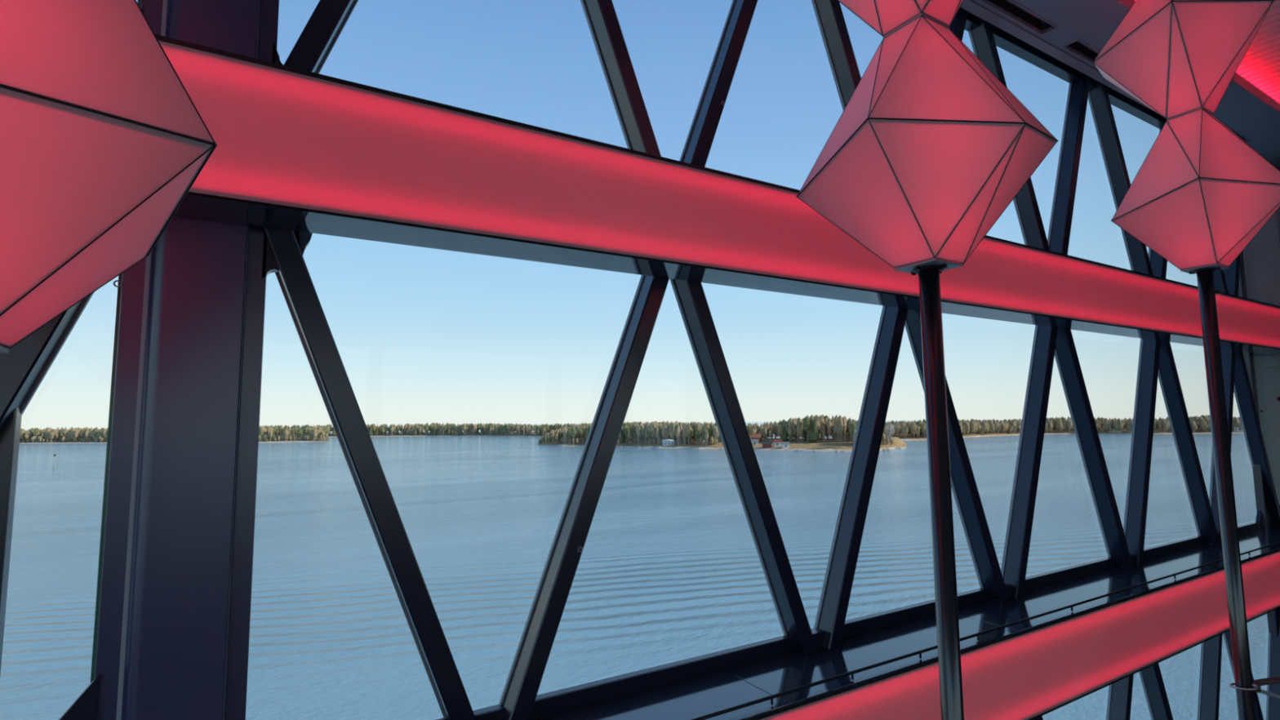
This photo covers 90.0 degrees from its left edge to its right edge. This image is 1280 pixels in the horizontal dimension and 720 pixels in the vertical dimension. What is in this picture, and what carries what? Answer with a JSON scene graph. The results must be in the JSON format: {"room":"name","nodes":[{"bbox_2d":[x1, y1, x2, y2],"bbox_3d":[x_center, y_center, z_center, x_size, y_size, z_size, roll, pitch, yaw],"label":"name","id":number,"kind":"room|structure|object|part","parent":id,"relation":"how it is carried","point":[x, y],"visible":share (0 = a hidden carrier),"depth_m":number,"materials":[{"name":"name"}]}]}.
{"room":"cruise ship lounge","nodes":[
{"label":"cruise ship lounge","id":0,"kind":"room"},
{"bbox_2d":[971,0,1279,168],"bbox_3d":[3.576,-3.591,-0.969,18.050,0.404,12.050,3,-6,-31],"label":"ceiling","id":1,"kind":"structure","parent":0,"point":[1250,106],"depth_m":5.79,"materials":[{"name":"grey paint"}]},
{"bbox_3d":[2.726,-2.814,4.972,1.724,0.006,0.134,3,-6,-31],"label":"slot frame","id":2,"kind":"part","parent":1,"relation":"part of","materials":[{"name":"grey paint"}]},
{"bbox_3d":[4.494,-2.730,6.027,1.724,0.006,0.134,3,-6,-31],"label":"slot frame","id":3,"kind":"part","parent":1,"relation":"part of","materials":[{"name":"grey paint"}]},
{"bbox_3d":[6.484,-2.635,7.215,1.724,0.006,0.134,3,-6,-31],"label":"slot frame","id":4,"kind":"part","parent":1,"relation":"part of","materials":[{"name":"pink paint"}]},
{"bbox_2d":[1242,167,1279,504],"bbox_3d":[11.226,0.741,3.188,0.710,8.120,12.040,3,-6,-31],"label":"column","id":5,"kind":"structure","parent":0,"point":[1261,256],"depth_m":8.43,"materials":[{"name":"metal"}]},
{"bbox_2d":[960,0,1153,111],"bbox_3d":[0.642,-2.894,3.890,18.050,0.007,0.090,3,-6,-31],"label":"trim","id":6,"kind":"structure","parent":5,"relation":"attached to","point":[969,6],"depth_m":5.55,"materials":[{"name":"black paint"}]},
{"bbox_2d":[1238,251,1279,636],"bbox_3d":[7.791,1.375,8.059,0.135,7.850,0.085,3,-6,-31],"label":"trim","id":7,"kind":"structure","parent":5,"relation":"attached to","point":[1260,491],"depth_m":8.02,"materials":[{"name":"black metal"}]},
{"bbox_3d":[8.434,1.393,8.313,0.200,7.850,0.310,3,-6,-31],"label":"grey panel","id":8,"kind":"part","parent":5,"relation":"part of","materials":[{"name":"paint"}]},
{"bbox_3d":[3.589,4.530,-1.639,18.650,0.200,12.300,3,-6,-31],"label":"floor","id":9,"kind":"structure","parent":0,"visible":0},
{"bbox_2d":[0,0,217,353],"bbox_3d":[-1.327,0.689,1.138,0.745,8.070,0.727,-3,-6,26],"label":"lamp","id":10,"kind":"object","parent":9,"relation":"on","point":[103,141],"visible":1,"depth_m":1.24,"materials":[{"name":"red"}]},
{"bbox_3d":[-1.347,-0.031,1.196,0.200,0.010,0.200,3,-6,-31],"label":"plate","id":11,"kind":"part","parent":10,"relation":"part of","materials":[{"name":"grey metal"}]},
{"bbox_3d":[-1.145,-0.238,1.408,0.345,0.431,0.335,3,-6,-31],"label":"panel","id":12,"kind":"part","parent":10,"relation":"part of","materials":[{"name":"red plastic"}]},
{"bbox_3d":[-1.178,-0.265,1.134,0.115,0.431,0.679,-5,-7,41],"label":"panel","id":13,"kind":"part","parent":10,"relation":"part of","materials":[{"name":"red plastic"}]},
{"bbox_3d":[-1.183,-0.797,1.185,0.115,0.631,0.681,-5,-7,41],"label":"panel","id":14,"kind":"part","parent":10,"relation":"part of","materials":[{"name":"red plastic"}]},
{"bbox_2d":[94,0,279,719],"bbox_3d":[-1.710,0.920,2.351,0.481,7.850,0.130,3,-6,-31],"label":"steel column","id":15,"kind":"structure","parent":9,"relation":"on","point":[173,636],"depth_m":2.37,"materials":[{"name":"metal"}]},
{"bbox_2d":[0,0,1279,719],"bbox_3d":[0.579,0.929,3.730,18.094,7.950,0.147,3,-6,-31],"label":"lattice","id":16,"kind":"object","parent":9,"relation":"on","point":[23,370],"visible":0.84,"depth_m":3.95,"materials":[{"name":"black paint"}]},
{"bbox_2d":[0,406,22,675],"bbox_3d":[-2.181,0.865,2.120,0.100,1.517,0.070,3,-6,-31],"label":"trim","id":17,"kind":"structure","parent":16,"relation":"attached to","point":[10,436],"depth_m":2.16,"materials":[{"name":"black metal"}]},
{"bbox_3d":[-2.060,1.357,2.123,0.390,0.537,0.065,3,-6,-31],"label":"gusset plate","id":18,"kind":"part","parent":16,"relation":"part of","materials":[{"name":"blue metal"}]},
{"bbox_3d":[-1.505,-1.182,2.714,0.100,0.300,0.065,3,-6,-31],"label":"gusset plate","id":19,"kind":"part","parent":16,"relation":"part of","materials":[{"name":"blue metal"}]},
{"bbox_3d":[-1.481,-0.448,2.654,0.140,0.255,0.065,3,-6,-31],"label":"gusset plate","id":20,"kind":"part","parent":16,"relation":"part of","materials":[{"name":"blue metal"}]},
{"bbox_3d":[-1.441,-0.490,2.683,0.115,0.165,0.065,3,-6,-31],"label":"gusset plate","id":21,"kind":"part","parent":16,"relation":"part of","materials":[{"name":"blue metal"}]},
{"bbox_2d":[155,34,1279,355],"bbox_3d":[0.655,-0.711,3.685,18.020,0.539,0.295,3,-6,-31],"label":"beam","id":22,"kind":"structure","parent":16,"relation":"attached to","point":[296,149],"depth_m":2.93,"materials":[{"name":"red plastic"}]},
{"bbox_3d":[0.658,-0.447,3.660,18.000,0.008,0.295,3,-6,-31],"label":"underside plate","id":23,"kind":"part","parent":22,"relation":"part of","materials":[{"name":"grey paint"}]},
{"bbox_3d":[1.084,1.723,3.951,0.320,0.097,0.070,3,-6,-31],"label":"gusset plate","id":24,"kind":"part","parent":16,"relation":"part of","materials":[{"name":"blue metal"}]},
{"bbox_2d":[533,526,1279,719],"bbox_3d":[0.684,1.980,3.421,18.020,0.618,0.589,3,-6,-31],"label":"beam","id":25,"kind":"structure","parent":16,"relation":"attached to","point":[1032,655],"depth_m":4.21,"materials":[{"name":"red plastic"}]},
{"bbox_3d":[-0.272,1.688,2.879,2.016,0.012,0.583,3,-6,-31],"label":"shelf plate","id":26,"kind":"part","parent":25,"relation":"part of","materials":[{"name":"paint"}]},
{"bbox_3d":[1.474,1.771,3.921,2.046,0.012,0.583,3,-6,-31],"label":"shelf plate","id":27,"kind":"part","parent":25,"relation":"part of","materials":[{"name":"paint"}]},
{"bbox_3d":[0.835,1.982,3.170,18.000,0.563,0.006,3,-6,-31],"label":"edge trim","id":28,"kind":"part","parent":25,"relation":"part of","materials":[{"name":"black metal"}]},
{"bbox_3d":[0.833,1.984,3.172,18.000,0.539,0.001,3,-6,-31],"label":"panel","id":29,"kind":"part","parent":25,"relation":"part of","materials":[{"name":"red metal"}]},
{"bbox_3d":[3.237,1.855,4.973,2.056,0.012,0.583,3,-6,-31],"label":"shelf plate","id":30,"kind":"part","parent":25,"relation":"part of","materials":[{"name":"paint"}]},
{"bbox_3d":[0.723,2.277,3.332,18.000,0.008,0.449,3,-6,-31],"label":"underside plate","id":31,"kind":"part","parent":25,"relation":"part of","materials":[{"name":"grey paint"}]},
{"bbox_3d":[5.000,1.939,6.026,2.046,0.012,0.583,3,-6,-31],"label":"shelf plate","id":32,"kind":"part","parent":25,"relation":"part of","materials":[{"name":"paint"}]},
{"bbox_3d":[6.704,2.020,7.042,1.916,0.012,0.583,3,-6,-31],"label":"shelf plate","id":33,"kind":"part","parent":25,"relation":"part of","materials":[{"name":"paint"}]},
{"bbox_3d":[7.965,2.080,7.795,1.016,0.012,0.583,3,-6,-31],"label":"shelf plate","id":34,"kind":"part","parent":25,"relation":"part of","materials":[{"name":"paint"}]},
{"bbox_3d":[2.847,1.807,5.003,0.320,0.097,0.070,3,-6,-31],"label":"gusset plate","id":35,"kind":"part","parent":16,"relation":"part of","materials":[{"name":"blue metal"}]},
{"bbox_3d":[4.610,1.891,6.055,0.320,0.097,0.070,3,-6,-31],"label":"gusset plate","id":36,"kind":"part","parent":16,"relation":"part of","materials":[{"name":"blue metal"}]},
{"bbox_3d":[6.373,1.974,7.108,0.320,0.097,0.070,3,-6,-31],"label":"gusset plate","id":37,"kind":"part","parent":16,"relation":"part of","materials":[{"name":"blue metal"}]},
{"bbox_3d":[7.816,1.806,8.046,0.400,0.410,0.040,3,-6,-31],"label":"gusset plate","id":38,"kind":"part","parent":16,"relation":"part of","materials":[{"name":"black metal"}]},
{"bbox_2d":[796,0,1058,719],"bbox_3d":[1.328,0.812,2.688,1.069,8.070,0.730,0,-6,-8],"label":"lamp","id":39,"kind":"object","parent":9,"relation":"on","point":[930,148],"visible":1,"depth_m":2.68,"materials":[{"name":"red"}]},
{"bbox_3d":[0.858,-1.140,2.829,0.410,0.676,0.359,-3,-6,24],"label":"panel","id":40,"kind":"part","parent":39,"relation":"part of","materials":[{"name":"red plastic"}]},
{"bbox_3d":[0.838,-1.770,2.973,0.415,0.563,0.359,-5,-7,41],"label":"panel","id":41,"kind":"part","parent":39,"relation":"part of","materials":[{"name":"red plastic"}]},
{"bbox_3d":[0.948,-0.680,2.841,0.328,0.540,0.535,3,-6,-31],"label":"panel","id":42,"kind":"part","parent":39,"relation":"part of","materials":[{"name":"red plastic"}]},
{"bbox_3d":[1.032,-1.231,2.749,0.324,0.518,0.196,3,-6,-31],"label":"panel","id":43,"kind":"part","parent":39,"relation":"part of","materials":[{"name":"red plastic"}]},
{"bbox_3d":[1.020,-1.783,2.798,0.339,0.557,0.196,3,-6,-31],"label":"panel","id":44,"kind":"part","parent":39,"relation":"part of","materials":[{"name":"red plastic"}]},
{"bbox_3d":[1.254,-1.486,2.909,0.200,0.010,0.200,3,-6,-31],"label":"plate","id":45,"kind":"part","parent":39,"relation":"part of","materials":[{"name":"grey"}]},
{"bbox_3d":[1.226,-1.797,2.726,0.685,0.563,0.143,-1,-6,8],"label":"panel","id":46,"kind":"part","parent":39,"relation":"part of","materials":[{"name":"red plastic"}]},
{"bbox_3d":[1.265,-0.406,2.805,0.200,0.010,0.200,3,-6,-31],"label":"plate","id":47,"kind":"part","parent":39,"relation":"part of","materials":[{"name":"grey metal"}]},
{"bbox_3d":[1.389,-1.781,2.706,0.196,0.528,0.334,3,-6,-31],"label":"panel","id":48,"kind":"part","parent":39,"relation":"part of","materials":[{"name":"red plastic"}]},
{"bbox_3d":[1.250,-0.703,2.637,0.653,0.538,0.118,0,-5,-3],"label":"panel","id":49,"kind":"part","parent":39,"relation":"part of","materials":[{"name":"red plastic"}]},
{"bbox_3d":[1.248,-1.235,2.629,0.577,0.533,0.305,3,-6,-31],"label":"panel","id":50,"kind":"part","parent":39,"relation":"part of","materials":[{"name":"red plastic"}]},
{"bbox_3d":[1.627,-1.774,2.853,0.366,0.533,0.347,3,-6,-31],"label":"panel","id":51,"kind":"part","parent":39,"relation":"part of","materials":[{"name":"red plastic"}]},
{"bbox_3d":[1.418,-1.228,2.766,0.361,0.528,0.143,-2,-6,16],"label":"panel","id":52,"kind":"part","parent":39,"relation":"part of","materials":[{"name":"red plastic"}]},
{"bbox_3d":[1.423,-0.688,2.715,0.361,0.523,0.143,-2,-6,16],"label":"panel","id":53,"kind":"part","parent":39,"relation":"part of","materials":[{"name":"red plastic"}]},
{"bbox_3d":[1.625,-1.226,2.751,0.450,0.531,0.206,0,-5,-2],"label":"panel","id":54,"kind":"part","parent":39,"relation":"part of","materials":[{"name":"red plastic"}]},
{"bbox_3d":[1.630,-0.707,2.701,0.450,0.546,0.205,0,-5,-2],"label":"panel","id":55,"kind":"part","parent":39,"relation":"part of","materials":[{"name":"red plastic"}]},
{"bbox_2d":[1092,0,1279,719],"bbox_3d":[3.868,0.938,4.253,0.988,8.070,0.712,-1,-5,5],"label":"lamp","id":56,"kind":"object","parent":9,"relation":"on","point":[1201,193],"visible":1,"depth_m":4.30,"materials":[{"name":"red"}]},
{"bbox_3d":[3.554,-1.959,4.679,0.266,0.512,0.370,3,-6,-31],"label":"panel","id":57,"kind":"part","parent":56,"relation":"part of","materials":[{"name":"red plastic"}]},
{"bbox_3d":[3.552,-2.036,4.540,0.337,0.644,0.525,3,-6,-31],"label":"panel","id":58,"kind":"part","parent":56,"relation":"part of","materials":[{"name":"red plastic"}]},
{"bbox_3d":[3.458,-2.509,4.540,0.397,0.551,0.391,-4,-6,28],"label":"panel","id":59,"kind":"part","parent":56,"relation":"part of","materials":[{"name":"red plastic"}]},
{"bbox_3d":[3.619,-1.361,4.447,0.263,0.675,0.535,2,-6,-23],"label":"panel","id":60,"kind":"part","parent":56,"relation":"part of","materials":[{"name":"red plastic"}]},
{"bbox_3d":[3.600,-0.889,4.409,0.298,0.515,0.531,3,-6,-31],"label":"panel","id":61,"kind":"part","parent":56,"relation":"part of","materials":[{"name":"red plastic"}]},
{"bbox_3d":[3.640,-2.045,4.400,0.334,0.638,0.196,3,-6,-31],"label":"panel","id":62,"kind":"part","parent":56,"relation":"part of","materials":[{"name":"red plastic"}]},
{"bbox_3d":[3.672,-1.440,4.335,0.294,0.545,0.235,3,-6,-31],"label":"panel","id":63,"kind":"part","parent":56,"relation":"part of","materials":[{"name":"red plastic"}]},
{"bbox_3d":[3.872,-1.708,4.506,0.200,0.010,0.200,3,-6,-31],"label":"plate","id":64,"kind":"part","parent":56,"relation":"part of","materials":[{"name":"grey"}]},
{"bbox_3d":[3.882,-0.625,4.403,0.200,0.010,0.200,3,-6,-31],"label":"plate","id":65,"kind":"part","parent":56,"relation":"part of","materials":[{"name":"grey metal"}]},
{"bbox_3d":[3.856,-2.063,4.295,0.601,0.645,0.206,-1,-6,7],"label":"panel","id":66,"kind":"part","parent":56,"relation":"part of","materials":[{"name":"red plastic"}]},
{"bbox_3d":[4.014,-2.034,4.294,0.196,0.589,0.363,3,-6,-31],"label":"panel","id":67,"kind":"part","parent":56,"relation":"part of","materials":[{"name":"red plastic"}]},
{"bbox_3d":[3.955,-0.911,4.222,0.710,0.514,0.161,0,-6,-6],"label":"panel","id":68,"kind":"part","parent":56,"relation":"part of","materials":[{"name":"red plastic"}]},
{"bbox_3d":[3.949,-1.435,4.209,0.645,0.581,0.337,3,-6,-31],"label":"panel","id":69,"kind":"part","parent":56,"relation":"part of","materials":[{"name":"red plastic"}]},
{"bbox_3d":[4.092,-1.428,4.354,0.478,0.575,0.137,-2,-6,13],"label":"panel","id":70,"kind":"part","parent":56,"relation":"part of","materials":[{"name":"red plastic"}]},
{"bbox_3d":[4.097,-0.885,4.302,0.478,0.478,0.137,-2,-6,13],"label":"panel","id":71,"kind":"part","parent":56,"relation":"part of","materials":[{"name":"red plastic"}]},
{"bbox_2d":[1229,676,1279,698],"bbox_3d":[4.360,2.244,4.195,1.051,0.362,0.141,0,-6,-8],"label":"clamp","id":72,"kind":"object","parent":56,"relation":"attached to","point":[1257,683],"visible":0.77,"depth_m":4.15,"materials":[{"name":"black metal"}]},
{"bbox_3d":[0.454,0.673,3.921,18.450,9.000,0.255,3,-6,-31],"label":"wall","id":73,"kind":"structure","parent":0,"visible":0},
{"bbox_2d":[90,273,122,682],"bbox_3d":[0.496,0.491,3.816,18.000,2.360,0.040,3,-6,-31],"label":"window","id":74,"kind":"structure","parent":73,"relation":"in","point":[120,277],"depth_m":2.33,"materials":[{"name":"clear glass"}]},
{"bbox_2d":[137,0,321,73],"bbox_3d":[0.474,-1.833,4.038,18.000,2.290,0.040,3,-6,-31],"label":"window","id":75,"kind":"structure","parent":73,"relation":"in","point":[139,2],"depth_m":2.51,"materials":[{"name":"clear glass"}]},
{"bbox_2d":[435,520,1272,719],"bbox_3d":[0.546,1.712,3.684,18.050,0.093,0.055,3,-6,-31],"label":"railing","id":76,"kind":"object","parent":73,"relation":"attached to","point":[563,700],"depth_m":3.69,"materials":[{"name":"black metal"}]},
{"bbox_2d":[964,11,1166,128],"bbox_3d":[0.510,-3.105,4.128,18.050,0.262,0.095,3,-6,-31],"label":"trim","id":77,"kind":"structure","parent":73,"relation":"attached to","point":[1004,40],"depth_m":6.18,"materials":[{"name":"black metal"}]},
{"label":"outside","id":78,"kind":"structure","parent":0,"visible":0},
{"bbox_2d":[282,431,545,436],"bbox_3d":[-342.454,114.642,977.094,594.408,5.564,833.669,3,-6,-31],"label":"ground","id":79,"kind":"structure","parent":78,"point":[428,433],"depth_m":1008.25,"materials":[{"name":"green plant"}]},
{"bbox_2d":[262,422,685,435],"bbox_3d":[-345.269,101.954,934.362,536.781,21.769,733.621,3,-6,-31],"label":"forest","id":80,"kind":"object","parent":79,"relation":"on","point":[491,428],"visible":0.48,"depth_m":1006.53,"materials":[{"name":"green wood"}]},
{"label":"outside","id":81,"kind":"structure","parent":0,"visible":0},
{"bbox_2d":[19,435,328,443],"bbox_3d":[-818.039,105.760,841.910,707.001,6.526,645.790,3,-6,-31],"label":"ground","id":82,"kind":"structure","parent":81,"point":[303,439],"depth_m":777.79,"materials":[{"name":"green plant"}]},
{"bbox_2d":[19,425,328,442],"bbox_3d":[-790.455,96.140,821.935,664.187,20.374,561.304,3,-6,-31],"label":"forest","id":83,"kind":"object","parent":82,"relation":"on","point":[272,432],"visible":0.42,"depth_m":781.21,"materials":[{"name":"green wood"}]},
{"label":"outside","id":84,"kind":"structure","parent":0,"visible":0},
{"bbox_2d":[831,426,1244,440],"bbox_3d":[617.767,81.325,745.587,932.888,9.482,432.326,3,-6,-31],"label":"ground","id":85,"kind":"structure","parent":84,"point":[1124,431],"depth_m":733.52,"materials":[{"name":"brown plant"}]},
{"bbox_2d":[831,414,1242,438],"bbox_3d":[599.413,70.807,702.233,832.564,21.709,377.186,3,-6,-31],"label":"forest","id":86,"kind":"object","parent":85,"relation":"on","point":[892,428],"visible":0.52,"depth_m":733.17,"materials":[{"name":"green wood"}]},
{"bbox_2d":[1107,425,1120,432],"bbox_3d":[560.106,81.659,755.518,12.700,8.360,8.700,-6,-8,44],"label":"cottage","id":87,"kind":"structure","parent":85,"relation":"on","point":[1113,429],"depth_m":752.85,"materials":[{"name":"brown paint"}]},
{"bbox_2d":[1231,424,1243,431],"bbox_3d":[686.553,78.406,734.590,9.700,8.440,7.700,-3,-6,26],"label":"cottage","id":88,"kind":"structure","parent":85,"relation":"on","point":[1236,428],"depth_m":732.45,"materials":[{"name":"white paint"}]},
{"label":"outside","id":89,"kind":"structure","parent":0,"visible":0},
{"bbox_2d":[0,418,1268,719],"bbox_3d":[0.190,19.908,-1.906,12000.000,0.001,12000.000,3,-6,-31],"label":"sea","id":90,"kind":"structure","parent":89,"point":[669,570],"depth_m":96.17,"materials":[{"name":"blue liquid"}]},
{"bbox_2d":[53,453,55,470],"bbox_3d":[-270.818,47.799,295.868,0.700,8.400,0.700,3,-6,-31],"label":"buoy","id":91,"kind":"object","parent":90,"relation":"in","point":[54,454],"visible":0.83,"depth_m":295.79,"materials":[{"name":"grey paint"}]},
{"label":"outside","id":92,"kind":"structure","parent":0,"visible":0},
{"bbox_2d":[538,436,906,451],"bbox_3d":[62.558,69.220,550.051,257.245,6.869,334.465,3,-6,-31],"label":"ground","id":93,"kind":"structure","parent":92,"point":[828,445],"depth_m":454.12,"materials":[{"name":"brown soil"}]},
{"bbox_2d":[564,427,567,438],"bbox_3d":[-62.348,63.724,538.575,3.197,14.624,2.312,-5,-7,36],"label":"birch tree","id":94,"kind":"object","parent":93,"relation":"on","point":[566,429],"visible":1,"depth_m":538.10,"materials":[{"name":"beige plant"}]},
{"bbox_2d":[571,428,576,438],"bbox_3d":[-54.951,63.863,532.089,3.655,13.522,3.214,-3,-6,20],"label":"pine tree","id":95,"kind":"object","parent":93,"relation":"on","point":[574,432],"visible":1,"depth_m":531.44,"materials":[{"name":"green plant"}]},
{"bbox_2d":[577,427,583,436],"bbox_3d":[-49.697,63.158,534.613,3.797,13.777,5.361,-6,-8,44],"label":"pine tree","id":96,"kind":"object","parent":93,"relation":"on","point":[580,431],"visible":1,"depth_m":533.91,"materials":[{"name":"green plant"}]},
{"bbox_2d":[622,422,629,444],"bbox_3d":[-10.829,58.497,507.373,4.348,18.031,5.438,-3,-6,27],"label":"pine tree","id":97,"kind":"object","parent":93,"relation":"on","point":[625,427],"visible":1,"depth_m":506.73,"materials":[{"name":"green plant"}]},
{"bbox_2d":[627,429,631,444],"bbox_3d":[-8.323,60.879,505.980,2.440,12.832,2.861,-4,-6,31],"label":"birch tree","id":98,"kind":"object","parent":93,"relation":"on","point":[628,431],"visible":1,"depth_m":505.38,"materials":[{"name":"beige plant"}]},
{"bbox_2d":[635,423,638,444],"bbox_3d":[-1.824,58.231,503.740,3.015,16.906,4.169,0,-5,-3],"label":"birch tree","id":99,"kind":"object","parent":93,"relation":"on","point":[637,426],"visible":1,"depth_m":502.79,"materials":[{"name":"beige plant"}]},
{"bbox_2d":[637,425,640,444],"bbox_3d":[-0.922,59.039,502.437,3.255,15.087,2.983,-4,-6,32],"label":"birch tree","id":100,"kind":"object","parent":93,"relation":"on","point":[638,429],"visible":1,"depth_m":501.56,"materials":[{"name":"beige plant"}]},
{"bbox_2d":[640,427,644,444],"bbox_3d":[2.701,59.622,501.555,3.807,13.293,4.212,1,-6,-14],"label":"pine tree","id":101,"kind":"object","parent":93,"relation":"on","point":[642,431],"visible":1,"depth_m":500.59,"materials":[{"name":"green plant"}]},
{"bbox_2d":[644,427,647,443],"bbox_3d":[4.798,59.404,500.078,2.416,13.419,2.060,-5,-7,39],"label":"birch tree","id":102,"kind":"object","parent":93,"relation":"on","point":[646,430],"visible":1,"depth_m":499.61,"materials":[{"name":"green plant"}]},
{"bbox_2d":[646,429,651,444],"bbox_3d":[7.137,59.764,497.548,4.497,12.281,3.185,-2,-6,15],"label":"pine tree","id":103,"kind":"object","parent":93,"relation":"on","point":[649,432],"visible":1,"depth_m":497.06,"materials":[{"name":"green plant"}]},
{"bbox_2d":[649,426,653,444],"bbox_3d":[9.107,58.494,498.412,2.942,14.501,2.696,-2,-6,15],"label":"birch tree","id":104,"kind":"object","parent":93,"relation":"on","point":[651,428],"visible":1,"depth_m":497.78,"materials":[{"name":"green plant"}]},
{"bbox_2d":[655,426,659,445],"bbox_3d":[13.402,58.161,490.003,3.153,14.624,3.440,1,-6,-14],"label":"birch tree","id":105,"kind":"object","parent":93,"relation":"on","point":[657,433],"visible":1,"depth_m":489.23,"materials":[{"name":"beige plant"}]},
{"bbox_2d":[657,424,662,444],"bbox_3d":[15.358,57.400,494.549,5.181,15.619,3.669,3,-6,-32],"label":"pine tree","id":106,"kind":"object","parent":93,"relation":"on","point":[660,426],"visible":0.83,"depth_m":494.03,"materials":[{"name":"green plant"}]},
{"bbox_2d":[661,423,666,439],"bbox_3d":[18.096,56.508,489.130,3.662,17.051,3.356,-3,-6,27],"label":"birch tree","id":107,"kind":"object","parent":93,"relation":"on","point":[663,431],"visible":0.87,"depth_m":488.27,"materials":[{"name":"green plant"}]},
{"bbox_2d":[662,439,674,446],"bbox_3d":[21.414,62.652,484.896,8.700,5.000,5.700,0,-6,-9],"label":"cottage","id":108,"kind":"structure","parent":93,"relation":"on","point":[665,442],"depth_m":482.82,"materials":[{"name":"white paint"}]},
{"bbox_2d":[673,424,677,445],"bbox_3d":[27.509,56.144,479.993,4.679,16.176,4.229,-4,-6,31],"label":"pine tree","id":109,"kind":"object","parent":93,"relation":"on","point":[676,425],"visible":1,"depth_m":479.30,"materials":[{"name":"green plant"}]},
{"bbox_2d":[675,424,680,445],"bbox_3d":[29.075,55.902,479.355,4.187,16.458,3.028,3,-7,-36],"label":"birch tree","id":110,"kind":"object","parent":93,"relation":"on","point":[678,430],"visible":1,"depth_m":478.36,"materials":[{"name":"beige plant"}]},
{"bbox_2d":[679,425,682,444],"bbox_3d":[31.183,56.291,487.514,3.149,15.140,3.257,4,-7,-37],"label":"birch tree","id":111,"kind":"object","parent":93,"relation":"on","point":[681,427],"visible":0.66,"depth_m":486.61,"materials":[{"name":"beige plant"}]},
{"bbox_2d":[682,426,685,444],"bbox_3d":[32.853,56.789,479.123,2.498,13.829,2.289,-1,-6,7],"label":"birch tree","id":112,"kind":"object","parent":93,"relation":"on","point":[683,429],"visible":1,"depth_m":478.71,"materials":[{"name":"beige plant"}]},
{"bbox_2d":[694,430,698,444],"bbox_3d":[41.926,57.500,472.428,3.434,10.842,3.799,0,-6,-7],"label":"pine tree","id":113,"kind":"object","parent":93,"relation":"on","point":[696,433],"visible":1,"depth_m":471.75,"materials":[{"name":"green plant"}]},
{"bbox_2d":[704,428,708,446],"bbox_3d":[48.154,56.234,463.192,2.646,12.828,2.256,-4,-7,34],"label":"birch tree","id":114,"kind":"object","parent":93,"relation":"on","point":[706,434],"visible":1,"depth_m":462.68,"materials":[{"name":"beige plant"}]},
{"bbox_2d":[708,424,713,435],"bbox_3d":[52.543,54.657,470.001,4.974,15.168,3.523,-2,-6,13],"label":"pine tree","id":115,"kind":"object","parent":93,"relation":"on","point":[711,427],"visible":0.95,"depth_m":469.34,"materials":[{"name":"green plant"}]},
{"bbox_2d":[537,414,891,444],"bbox_3d":[44.529,58.618,532.345,195.452,24.063,304.877,3,-6,-31],"label":"forest","id":116,"kind":"object","parent":93,"relation":"on","point":[790,428],"visible":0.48,"depth_m":470.89,"materials":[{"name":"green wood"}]},
{"bbox_2d":[713,425,719,446],"bbox_3d":[54.860,54.183,458.885,4.187,16.025,3.028,0,-6,-7],"label":"birch tree","id":117,"kind":"object","parent":93,"relation":"on","point":[716,432],"visible":0.88,"depth_m":458.24,"materials":[{"name":"beige plant"}]},
{"bbox_2d":[751,439,758,445],"bbox_3d":[80.783,58.333,451.473,5.700,4.980,4.700,-1,-6,8],"label":"cottage","id":118,"kind":"structure","parent":93,"relation":"on","point":[755,442],"depth_m":449.49,"materials":[{"name":"white paint"}]},
{"bbox_2d":[749,433,761,442],"bbox_3d":[84.073,57.414,470.355,9.700,6.220,6.700,-3,-6,25],"label":"cottage","id":119,"kind":"structure","parent":93,"relation":"on","point":[756,436],"depth_m":468.08,"materials":[{"name":"brown paint"}]},
{"bbox_2d":[761,441,772,448],"bbox_3d":[86.739,58.068,436.677,6.700,4.780,4.700,-2,-6,15],"label":"boathouse","id":120,"kind":"object","parent":93,"relation":"on","point":[765,444],"visible":0.98,"depth_m":435.02,"materials":[{"name":"red paint"}]},
{"bbox_2d":[773,439,781,446],"bbox_3d":[94.088,57.125,438.993,5.700,5.180,4.700,-1,-6,8],"label":"cottage","id":121,"kind":"structure","parent":93,"relation":"on","point":[776,442],"depth_m":437.15,"materials":[{"name":"white paint"}]},
{"bbox_2d":[781,441,789,448],"bbox_3d":[97.697,57.206,429.279,5.200,4.570,4.200,-1,-6,8],"label":"shed","id":122,"kind":"object","parent":93,"relation":"on","point":[784,444],"visible":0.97,"depth_m":427.76,"materials":[{"name":"white paint"}]},
{"bbox_2d":[849,420,857,442],"bbox_3d":[137.722,47.956,412.469,5.091,17.965,4.601,0,-6,-7],"label":"pine tree","id":123,"kind":"object","parent":93,"relation":"on","point":[853,426],"visible":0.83,"depth_m":411.62,"materials":[{"name":"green plant"}]}
]}

